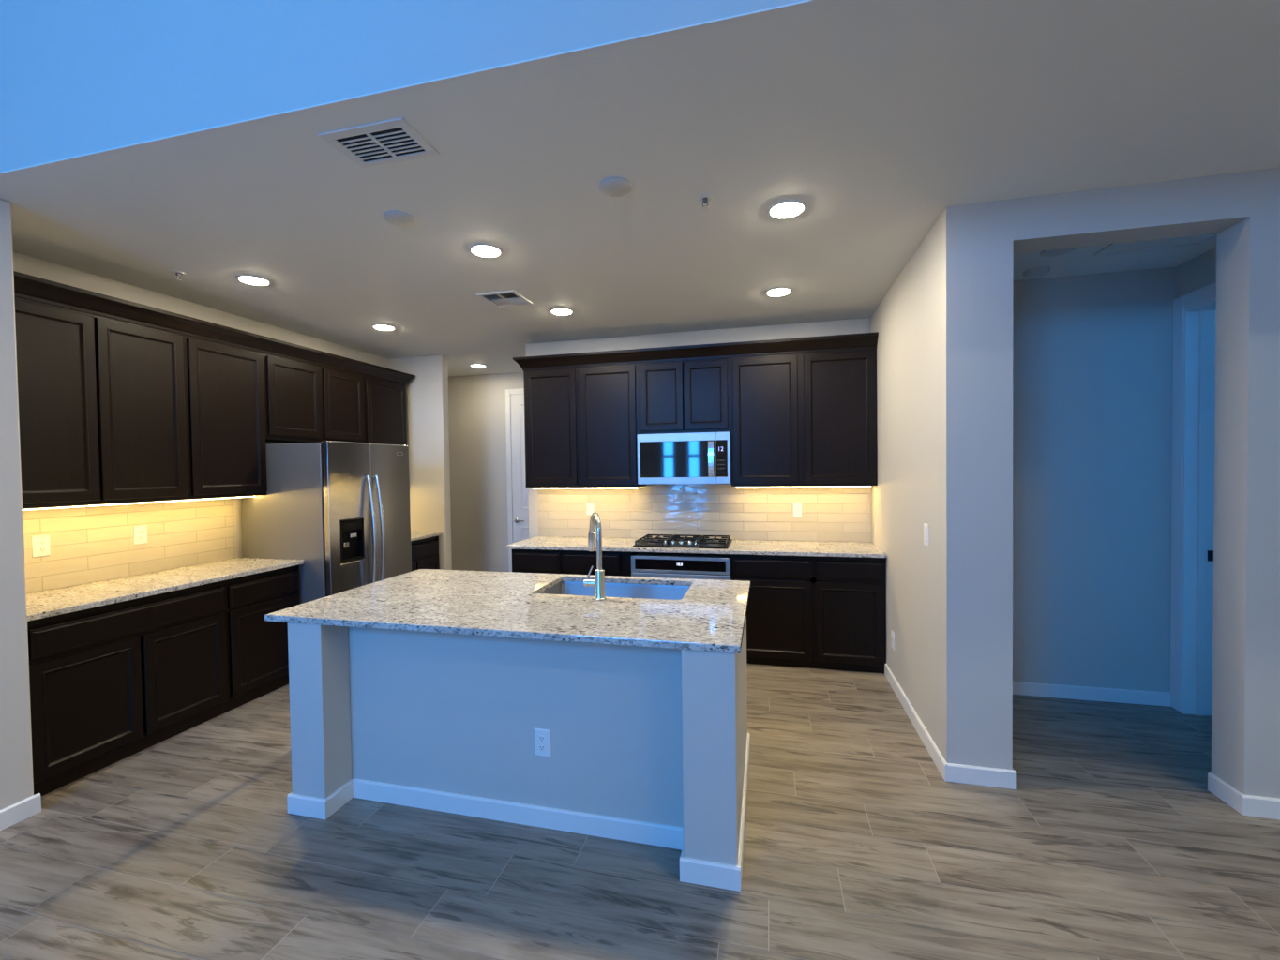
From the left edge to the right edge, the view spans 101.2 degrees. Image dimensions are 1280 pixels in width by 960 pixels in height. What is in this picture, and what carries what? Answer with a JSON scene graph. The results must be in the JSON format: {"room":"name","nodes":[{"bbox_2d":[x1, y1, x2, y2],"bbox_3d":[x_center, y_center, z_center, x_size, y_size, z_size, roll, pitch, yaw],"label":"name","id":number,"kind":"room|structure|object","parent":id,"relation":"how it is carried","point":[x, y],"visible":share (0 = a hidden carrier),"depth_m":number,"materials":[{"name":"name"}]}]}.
{"room":"kitchen","nodes":[
{"label":"kitchen","id":0,"kind":"room"},
{"bbox_2d":[0,199,33,810],"bbox_3d":[-3.917,-0.505,0.051,0.970,4.250,5.080,0,1,14],"label":"wall","id":1,"kind":"structure","parent":0,"point":[16,759],"depth_m":2.38,"materials":[{"name":"grey paint"}]},
{"bbox_2d":[0,793,41,830],"bbox_3d":[-3.386,1.569,0.083,0.013,0.086,4.893,0,1,14],"label":"baseboard","id":2,"kind":"structure","parent":1,"relation":"attached to","point":[9,816],"depth_m":2.39,"materials":[{"name":"white paint"}]},
{"bbox_2d":[12,251,388,590],"bbox_3d":[-3.267,0.112,4.224,0.258,2.817,3.306,0,1,14],"label":"wall","id":3,"kind":"structure","parent":0,"point":[22,263],"depth_m":3.77,"materials":[{"name":"grey paint"}]},
{"bbox_2d":[14,296,188,508],"bbox_3d":[-3.262,-0.412,3.033,0.320,1.107,0.996,0,1,14],"label":"upper cabinet","id":4,"kind":"object","parent":3,"relation":"attached to","point":[102,416],"visible":1,"depth_m":3.01,"materials":[{"name":"brown wood"}]},
{"bbox_2d":[22,499,178,510],"bbox_3d":[-3.225,0.148,3.042,0.032,0.013,0.986,0,1,14],"label":"light","id":5,"kind":"object","parent":4,"relation":"attached to","point":[173,500],"visible":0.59,"depth_m":3.08,"materials":[{"name":"white plastic"}]},
{"bbox_2d":[13,271,415,385],"bbox_3d":[-2.980,-1.030,4.113,0.370,0.110,3.260,0,1,14],"label":"crown molding","id":6,"kind":"structure","parent":4,"relation":"attached to","point":[28,287],"depth_m":3.40,"materials":[{"name":"brown wood"}]},
{"bbox_2d":[22,497,235,593],"bbox_3d":[-3.341,0.381,3.346,0.008,0.490,1.532,0,1,14],"label":"tile backsplash","id":7,"kind":"structure","parent":3,"relation":"attached to","point":[88,544],"depth_m":3.37,"materials":[{"name":"white tile"}]},
{"bbox_2d":[30,534,50,557],"bbox_3d":[-3.416,0.378,2.998,0.009,0.122,0.076,0,1,14],"label":"wall outlet","id":8,"kind":"object","parent":7,"relation":"attached to","point":[40,544],"visible":1,"depth_m":2.99,"materials":[{"name":"white plastic"}]},
{"bbox_2d":[37,540,45,544],"bbox_3d":[-3.414,0.357,2.997,0.003,0.025,0.035,0,1,14],"label":"receptacle","id":9,"kind":"object","parent":8,"relation":"attached to","point":[39,542],"depth_m":3.00,"materials":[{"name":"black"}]},
{"bbox_2d":[37,547,45,552],"bbox_3d":[-3.413,0.398,2.998,0.003,0.025,0.035,0,1,14],"label":"receptacle","id":10,"kind":"object","parent":8,"relation":"attached to","point":[39,549],"depth_m":3.00,"materials":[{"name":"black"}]},
{"bbox_2d":[133,525,147,544],"bbox_3d":[-3.301,0.363,3.472,0.009,0.122,0.076,0,1,14],"label":"wall outlet","id":11,"kind":"object","parent":7,"relation":"attached to","point":[140,533],"visible":1,"depth_m":3.47,"materials":[{"name":"white plastic"}]},
{"bbox_2d":[183,334,267,498],"bbox_3d":[-3.080,-0.431,3.788,0.320,1.107,0.554,0,1,14],"label":"upper cabinet","id":12,"kind":"object","parent":3,"relation":"attached to","point":[224,383],"visible":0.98,"depth_m":3.72,"materials":[{"name":"brown wood"}]},
{"bbox_2d":[177,496,255,501],"bbox_3d":[-3.044,0.129,3.791,0.032,0.013,0.551,0,1,14],"label":"light","id":13,"kind":"object","parent":12,"relation":"attached to","point":[239,496],"visible":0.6,"depth_m":3.75,"materials":[{"name":"white plastic"}]},
{"bbox_2d":[262,352,364,443],"bbox_3d":[-2.895,-0.665,4.556,0.320,0.677,1.034,0,1,14],"label":"upper cabinet","id":14,"kind":"object","parent":3,"relation":"attached to","point":[305,402],"visible":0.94,"depth_m":4.42,"materials":[{"name":"brown wood"}]},
{"bbox_2d":[363,376,406,445],"bbox_3d":[-2.700,-0.470,5.356,0.320,1.107,0.598,0,1,14],"label":"upper cabinet","id":15,"kind":"object","parent":3,"relation":"attached to","point":[384,401],"visible":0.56,"depth_m":5.28,"materials":[{"name":"brown wood"}]},
{"bbox_2d":[0,0,805,172],"bbox_3d":[0.106,-2.005,1.571,9.900,1.429,0.180,0,1,14],"label":"wall","id":16,"kind":"structure","parent":0,"point":[78,77],"depth_m":1.86,"materials":[{"name":"grey paint"}]},
{"bbox_2d":[387,354,451,570],"bbox_3d":[-2.539,0.068,5.804,0.930,2.817,0.109,0,1,14],"label":"wall","id":17,"kind":"structure","parent":0,"point":[427,394],"depth_m":5.68,"materials":[{"name":"grey paint"}]},
{"bbox_2d":[447,372,524,572],"bbox_3d":[-1.563,0.033,6.817,4.150,2.817,0.150,0,1,14],"label":"wall","id":18,"kind":"structure","parent":0,"point":[476,403],"depth_m":6.87,"materials":[{"name":"grey paint"}]},
{"bbox_2d":[505,388,528,572],"bbox_3d":[-1.230,0.138,6.628,0.999,2.607,0.065,0,1,14],"label":"door","id":19,"kind":"structure","parent":18,"relation":"in","point":[518,506],"depth_m":6.73,"materials":[{"name":"white paint"}]},
{"bbox_2d":[0,0,1279,376],"bbox_3d":[0.661,-1.409,3.839,9.900,0.187,4.820,0,1,14],"label":"ceiling","id":20,"kind":"structure","parent":0,"point":[880,117],"depth_m":2.20,"materials":[{"name":"white paint"}]},
{"bbox_2d":[169,270,186,281],"bbox_3d":[-2.850,-1.258,3.242,0.076,0.046,0.076,0,1,14],"label":"sprinkler","id":21,"kind":"object","parent":20,"relation":"attached to","point":[177,273],"visible":1,"depth_m":3.23,"materials":[{"name":"white metal"}]},
{"bbox_2d":[235,274,271,286],"bbox_3d":[-2.488,-1.281,3.385,0.189,0.015,0.189,0,1,14],"label":"recessed light","id":22,"kind":"object","parent":20,"relation":"in","point":[246,278],"visible":1,"depth_m":3.36,"materials":[{"name":"white plastic"}]},
{"bbox_2d":[317,117,439,167],"bbox_3d":[-0.986,-1.276,1.998,0.360,0.007,0.220,0,1,14],"label":"ceiling vent","id":23,"kind":"object","parent":20,"relation":"in","point":[391,141],"visible":1,"depth_m":1.99,"materials":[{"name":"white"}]},
{"bbox_2d":[372,324,396,331],"bbox_3d":[-2.206,-1.310,4.530,0.189,0.015,0.189,0,1,14],"label":"recessed light","id":24,"kind":"object","parent":20,"relation":"in","point":[385,327],"visible":1,"depth_m":4.50,"materials":[{"name":"white plastic"}]},
{"bbox_2d":[383,210,415,226],"bbox_3d":[-1.181,-1.281,2.580,0.144,0.017,0.144,0,1,14],"label":"cover plate","id":25,"kind":"object","parent":20,"relation":"attached to","point":[400,218],"visible":1,"depth_m":2.56,"materials":[{"name":"grey plastic"}]},
{"bbox_2d":[469,363,486,367],"bbox_3d":[-1.921,-1.351,6.238,0.189,0.015,0.189,0,1,14],"label":"recessed light","id":26,"kind":"object","parent":20,"relation":"in","point":[474,365],"visible":1,"depth_m":6.20,"materials":[{"name":"white plastic"}]},
{"bbox_2d":[468,243,503,257],"bbox_3d":[-0.873,-1.295,2.981,0.189,0.015,0.189,0,1,14],"label":"recessed light","id":27,"kind":"object","parent":20,"relation":"in","point":[486,250],"visible":1,"depth_m":2.96,"materials":[{"name":"white plastic"}]},
{"bbox_2d":[476,289,532,307],"bbox_3d":[-0.976,-1.313,3.811,0.290,0.012,0.300,0,1,14],"label":"ceiling vent","id":28,"kind":"object","parent":20,"relation":"in","point":[503,298],"visible":1,"depth_m":3.79,"materials":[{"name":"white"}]},
{"bbox_2d":[549,307,573,315],"bbox_3d":[-0.618,-1.323,4.143,0.189,0.015,0.189,0,1,14],"label":"recessed light","id":29,"kind":"object","parent":20,"relation":"in","point":[557,310],"visible":1,"depth_m":4.11,"materials":[{"name":"white plastic"}]},
{"bbox_2d":[599,176,632,196],"bbox_3d":[-0.109,-1.290,2.317,0.144,0.017,0.144,0,1,14],"label":"cover plate","id":30,"kind":"object","parent":20,"relation":"attached to","point":[614,186],"visible":1,"depth_m":2.30,"materials":[{"name":"grey plastic"}]},
{"bbox_2d":[696,194,713,210],"bbox_3d":[0.303,-1.284,2.437,0.076,0.046,0.076,0,1,14],"label":"sprinkler","id":31,"kind":"object","parent":20,"relation":"attached to","point":[704,198],"visible":1,"depth_m":2.43,"materials":[{"name":"white metal"}]},
{"bbox_2d":[765,286,792,296],"bbox_3d":[0.989,-1.337,3.747,0.189,0.015,0.189,0,1,14],"label":"recessed light","id":32,"kind":"object","parent":20,"relation":"in","point":[779,291],"visible":1,"depth_m":3.72,"materials":[{"name":"white plastic"}]},
{"bbox_2d":[767,198,807,219],"bbox_3d":[0.713,-1.307,2.549,0.189,0.015,0.189,0,1,14],"label":"recessed light","id":33,"kind":"object","parent":20,"relation":"in","point":[790,208],"visible":1,"depth_m":2.53,"materials":[{"name":"white plastic"}]},
{"bbox_2d":[1023,266,1050,278],"bbox_3d":[2.514,-1.310,3.331,0.140,0.039,0.140,0,1,14],"label":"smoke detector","id":34,"kind":"object","parent":20,"relation":"attached to","point":[1041,271],"visible":1,"depth_m":3.30,"materials":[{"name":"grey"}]},
{"bbox_2d":[1039,247,1076,256],"bbox_3d":[2.403,-1.317,3.018,0.170,0.008,0.170,0,1,14],"label":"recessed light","id":35,"kind":"object","parent":20,"relation":"in","point":[1053,252],"visible":0.67,"depth_m":3.04,"materials":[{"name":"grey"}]},
{"bbox_2d":[1093,234,1216,256],"bbox_3d":[2.872,-1.316,2.812,0.530,0.014,0.450,0,1,14],"label":"attic hatch","id":36,"kind":"object","parent":20,"relation":"attached to","point":[1198,241],"visible":0.38,"depth_m":2.95,"materials":[{"name":"white paint"}]},
{"bbox_2d":[0,663,1279,959],"bbox_3d":[0.132,1.632,1.547,11.896,0.200,9.864,0,1,14],"label":"floor","id":37,"kind":"structure","parent":0,"point":[1111,841],"depth_m":2.08,"materials":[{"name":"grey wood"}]},
{"bbox_2d":[27,580,228,797],"bbox_3d":[-3.101,1.103,3.028,0.610,0.882,0.990,0,1,14],"label":"base cabinet","id":38,"kind":"object","parent":37,"relation":"on","point":[111,684],"visible":0.81,"depth_m":2.87,"materials":[{"name":"brown wood"}]},
{"bbox_2d":[26,557,303,621],"bbox_3d":[-3.028,0.639,3.283,0.639,0.030,1.556,0,1,14],"label":"countertop","id":39,"kind":"structure","parent":38,"relation":"on","point":[44,604],"depth_m":3.13,"materials":[{"name":"white stone"}]},
{"bbox_2d":[225,565,299,712],"bbox_3d":[-2.919,1.084,3.780,0.610,0.882,0.554,0,1,14],"label":"base cabinet","id":40,"kind":"object","parent":37,"relation":"on","point":[257,648],"visible":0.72,"depth_m":3.64,"materials":[{"name":"brown wood"}]},
{"bbox_2d":[240,440,411,604],"bbox_3d":[-2.558,0.602,4.449,0.904,1.808,0.920,0,1,14],"label":"refrigerator","id":41,"kind":"object","parent":37,"relation":"on","point":[340,508],"visible":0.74,"depth_m":4.04,"materials":[{"name":"grey metal"}]},
{"bbox_2d":[410,535,439,572],"bbox_3d":[-2.535,1.045,5.366,0.610,0.882,0.782,0,1,14],"label":"base cabinet","id":42,"kind":"object","parent":37,"relation":"on","point":[425,552],"visible":0.2,"depth_m":5.43,"materials":[{"name":"brown wood"}]},
{"bbox_2d":[410,531,442,541],"bbox_3d":[-2.529,0.588,5.346,0.639,0.030,0.799,0,1,14],"label":"countertop","id":43,"kind":"structure","parent":42,"relation":"on","point":[414,535],"depth_m":5.49,"materials":[{"name":"white stone"}]},
{"bbox_2d":[286,616,750,891],"bbox_3d":[-0.512,1.075,2.667,2.056,0.883,1.020,0,1,14],"label":"kitchen island","id":44,"kind":"object","parent":37,"relation":"on","point":[649,745],"visible":0.83,"depth_m":2.32,"materials":[{"name":"grey paint"}]},
{"bbox_2d":[264,569,750,653],"bbox_3d":[-0.554,0.617,2.727,2.172,0.030,1.128,0,1,14],"label":"island countertop","id":45,"kind":"structure","parent":44,"relation":"on","point":[711,615],"depth_m":2.44,"materials":[{"name":"white stone"}]},
{"bbox_2d":[583,512,606,601],"bbox_3d":[-0.255,0.384,2.708,0.111,0.430,0.240,-1,1,-21],"label":"faucet","id":46,"kind":"object","parent":45,"relation":"on","point":[598,582],"visible":1,"depth_m":2.63,"materials":[{"name":"grey metal"}]},
{"bbox_2d":[540,581,690,600],"bbox_3d":[-0.138,0.725,2.905,0.858,0.203,0.470,0,1,14],"label":"sink","id":47,"kind":"object","parent":45,"relation":"in","point":[567,588],"visible":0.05,"depth_m":3.12,"materials":[{"name":"grey metal"}]},
{"bbox_2d":[534,727,550,757],"bbox_3d":[-0.429,1.153,2.301,0.076,0.122,0.009,0,1,14],"label":"wall outlet","id":48,"kind":"object","parent":44,"relation":"attached to","point":[542,737],"visible":1,"depth_m":2.30,"materials":[{"name":"white plastic"}]},
{"bbox_2d":[538,736,545,741],"bbox_3d":[-0.429,1.132,2.298,0.035,0.025,0.003,0,1,14],"label":"receptacle","id":49,"kind":"object","parent":48,"relation":"attached to","point":[540,738],"depth_m":2.30,"materials":[{"name":"white plastic"}]},
{"bbox_2d":[538,745,545,751],"bbox_3d":[-0.429,1.173,2.299,0.035,0.025,0.003,0,1,14],"label":"receptacle","id":50,"kind":"object","parent":48,"relation":"attached to","point":[540,747],"depth_m":2.30,"materials":[{"name":"white plastic"}]},
{"bbox_2d":[511,548,631,576],"bbox_3d":[-0.532,1.030,4.784,1.086,0.882,0.606,0,1,14],"label":"base cabinet","id":51,"kind":"object","parent":37,"relation":"on","point":[618,564],"visible":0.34,"depth_m":4.49,"materials":[{"name":"brown wood"}]},
{"bbox_2d":[631,552,731,580],"bbox_3d":[0.399,1.022,4.567,0.822,0.882,0.589,0,1,14],"label":"housing","id":52,"kind":"object","parent":37,"relation":"on","point":[632,553],"visible":0.02,"depth_m":4.18,"materials":[{"name":"brown wood"}]},
{"bbox_2d":[631,552,730,580],"bbox_3d":[0.382,0.936,4.497,0.810,0.638,0.630,0,1,14],"label":"wall oven","id":53,"kind":"object","parent":52,"relation":"in","point":[644,564],"visible":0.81,"depth_m":4.26,"materials":[{"name":"grey metal"}]},
{"bbox_2d":[731,554,886,673],"bbox_3d":[1.350,1.014,4.328,1.134,0.882,0.606,0,1,14],"label":"base cabinet","id":54,"kind":"object","parent":37,"relation":"on","point":[803,611],"visible":0.77,"depth_m":4.03,"materials":[{"name":"brown wood"}]},
{"bbox_2d":[506,536,887,557],"bbox_3d":[0.399,0.565,4.532,3.075,0.030,0.635,0,1,14],"label":"countertop","id":55,"kind":"structure","parent":54,"relation":"on","point":[820,549],"depth_m":4.33,"materials":[{"name":"white stone"}]},
{"bbox_2d":[632,534,732,548],"bbox_3d":[0.381,0.525,4.549,0.786,0.050,0.502,0,1,14],"label":"gas cooktop","id":56,"kind":"object","parent":55,"relation":"in","point":[672,541],"visible":1,"depth_m":4.45,"materials":[{"name":"black metal"}]},
{"bbox_2d":[525,317,870,538],"bbox_3d":[0.442,0.047,4.912,3.164,2.817,0.148,0,1,14],"label":"wall","id":57,"kind":"structure","parent":0,"point":[853,325],"depth_m":4.80,"materials":[{"name":"grey paint"}]},
{"bbox_2d":[523,363,646,487],"bbox_3d":[-0.513,-0.490,4.892,1.088,1.107,0.314,0,1,14],"label":"upper cabinet","id":58,"kind":"object","parent":57,"relation":"attached to","point":[581,423],"visible":0.98,"depth_m":4.74,"materials":[{"name":"brown wood"}]},
{"bbox_2d":[532,486,637,488],"bbox_3d":[-0.516,0.071,4.873,1.020,0.013,0.032,0,1,14],"label":"light","id":59,"kind":"object","parent":58,"relation":"attached to","point":[637,487],"visible":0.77,"depth_m":4.85,"materials":[{"name":"white plastic"}]},
{"bbox_2d":[599,487,637,488],"bbox_3d":[-0.516,0.076,4.873,1.016,0.003,0.020,0,1,14],"label":"diffuser","id":60,"kind":"object","parent":59,"relation":"attached to","point":[599,488],"depth_m":4.79,"materials":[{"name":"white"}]},
{"bbox_2d":[512,331,878,370],"bbox_3d":[0.388,-1.087,4.633,3.114,0.110,0.364,0,1,14],"label":"crown molding","id":61,"kind":"structure","parent":58,"relation":"attached to","point":[865,340],"depth_m":4.44,"materials":[{"name":"brown wood"}]},
{"bbox_2d":[637,357,730,434],"bbox_3d":[0.404,-0.729,4.664,0.802,0.644,0.314,0,1,14],"label":"upper cabinet","id":62,"kind":"object","parent":57,"relation":"attached to","point":[685,396],"visible":0.91,"depth_m":4.51,"materials":[{"name":"brown wood"}]},
{"bbox_2d":[637,431,731,484],"bbox_3d":[0.403,-0.186,4.636,0.798,0.437,0.377,0,1,14],"label":"microwave","id":63,"kind":"object","parent":62,"relation":"attached to","point":[698,458],"visible":0.99,"depth_m":4.49,"materials":[{"name":"grey metal"}]},
{"bbox_2d":[537,483,871,542],"bbox_3d":[0.477,0.285,4.829,3.058,0.514,0.008,0,1,14],"label":"tile backsplash","id":64,"kind":"structure","parent":57,"relation":"attached to","point":[828,514],"depth_m":4.78,"materials":[{"name":"white tile"}]},
{"bbox_2d":[587,502,594,515],"bbox_3d":[-0.476,0.279,5.051,0.076,0.122,0.009,0,1,14],"label":"wall outlet","id":65,"kind":"object","parent":64,"relation":"attached to","point":[590,505],"visible":0.98,"depth_m":5.05,"materials":[{"name":"white plastic"}]},
{"bbox_2d":[793,502,801,516],"bbox_3d":[1.381,0.261,4.601,0.076,0.122,0.009,0,1,14],"label":"wall outlet","id":66,"kind":"object","parent":64,"relation":"attached to","point":[797,506],"visible":1,"depth_m":4.60,"materials":[{"name":"white plastic"}]},
{"bbox_2d":[729,348,877,486],"bbox_3d":[1.356,-0.506,4.439,1.148,1.107,0.314,0,1,14],"label":"upper cabinet","id":67,"kind":"object","parent":57,"relation":"attached to","point":[805,419],"visible":1,"depth_m":4.29,"materials":[{"name":"brown wood"}]},
{"bbox_2d":[736,485,871,487],"bbox_3d":[1.359,0.055,4.419,1.080,0.013,0.032,0,1,14],"label":"light","id":68,"kind":"object","parent":67,"relation":"attached to","point":[814,486],"visible":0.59,"depth_m":4.37,"materials":[{"name":"white plastic"}]},
{"bbox_2d":[789,486,870,487],"bbox_3d":[1.359,0.060,4.419,1.076,0.003,0.020,0,1,14],"label":"diffuser","id":69,"kind":"object","parent":68,"relation":"attached to","point":[790,487],"depth_m":4.36,"materials":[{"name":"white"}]},
{"bbox_2d":[869,198,1013,769],"bbox_3d":[1.895,0.055,3.586,0.286,2.817,2.143,0,1,14],"label":"wall","id":70,"kind":"structure","parent":0,"point":[944,325],"depth_m":2.58,"materials":[{"name":"grey paint"}]},
{"bbox_2d":[890,630,894,650],"bbox_3d":[1.782,1.131,3.708,0.009,0.122,0.076,0,1,14],"label":"wall outlet","id":71,"kind":"object","parent":70,"relation":"attached to","point":[892,632],"visible":1,"depth_m":3.69,"materials":[{"name":"white plastic"}]},
{"bbox_2d":[923,523,929,547],"bbox_3d":[1.579,0.305,2.903,0.010,0.122,0.076,0,1,14],"label":"wall switch","id":72,"kind":"object","parent":70,"relation":"attached to","point":[926,526],"visible":1,"depth_m":2.89,"materials":[{"name":"white plastic"}]},
{"bbox_2d":[884,663,1016,789],"bbox_3d":[1.821,1.430,3.232,0.312,0.086,1.381,0,1,14],"label":"baseboard","id":73,"kind":"structure","parent":70,"relation":"attached to","point":[1004,778],"depth_m":2.59,"materials":[{"name":"white paint"}]},
{"bbox_2d":[1012,267,1175,692],"bbox_3d":[2.808,0.044,3.539,1.510,2.817,0.123,0,1,14],"label":"wall","id":74,"kind":"structure","parent":0,"point":[1092,353],"depth_m":3.44,"materials":[{"name":"grey paint"}]},
{"bbox_2d":[1012,681,1170,707],"bbox_3d":[2.742,1.411,3.519,1.369,0.086,0.013,0,1,14],"label":"baseboard","id":75,"kind":"structure","parent":74,"relation":"attached to","point":[1061,691],"depth_m":3.46,"materials":[{"name":"white paint"}]},
{"bbox_2d":[1012,167,1279,798],"bbox_3d":[3.533,0.063,2.177,3.560,2.817,0.175,0,1,14],"label":"wall","id":76,"kind":"structure","parent":0,"point":[1242,208],"depth_m":2.32,"materials":[{"name":"grey paint"}]},
{"bbox_2d":[1207,772,1279,819],"bbox_3d":[3.981,1.425,2.095,2.673,0.086,0.188,0,1,14],"label":"baseboard","id":77,"kind":"structure","parent":76,"relation":"attached to","point":[1267,807],"depth_m":2.32,"materials":[{"name":"white paint"}]},
{"bbox_2d":[1175,247,1216,311],"bbox_3d":[3.341,0.060,2.830,0.141,2.800,1.005,0,1,14],"label":"wall","id":78,"kind":"structure","parent":0,"point":[1199,272],"depth_m":3.15,"materials":[{"name":"grey paint"}]},
{"bbox_2d":[1170,282,1216,716],"bbox_3d":[3.338,0.168,2.837,0.170,2.585,0.985,0,1,14],"label":"door","id":79,"kind":"structure","parent":78,"relation":"in","point":[1194,331],"depth_m":3.22,"materials":[{"name":"white paint"}]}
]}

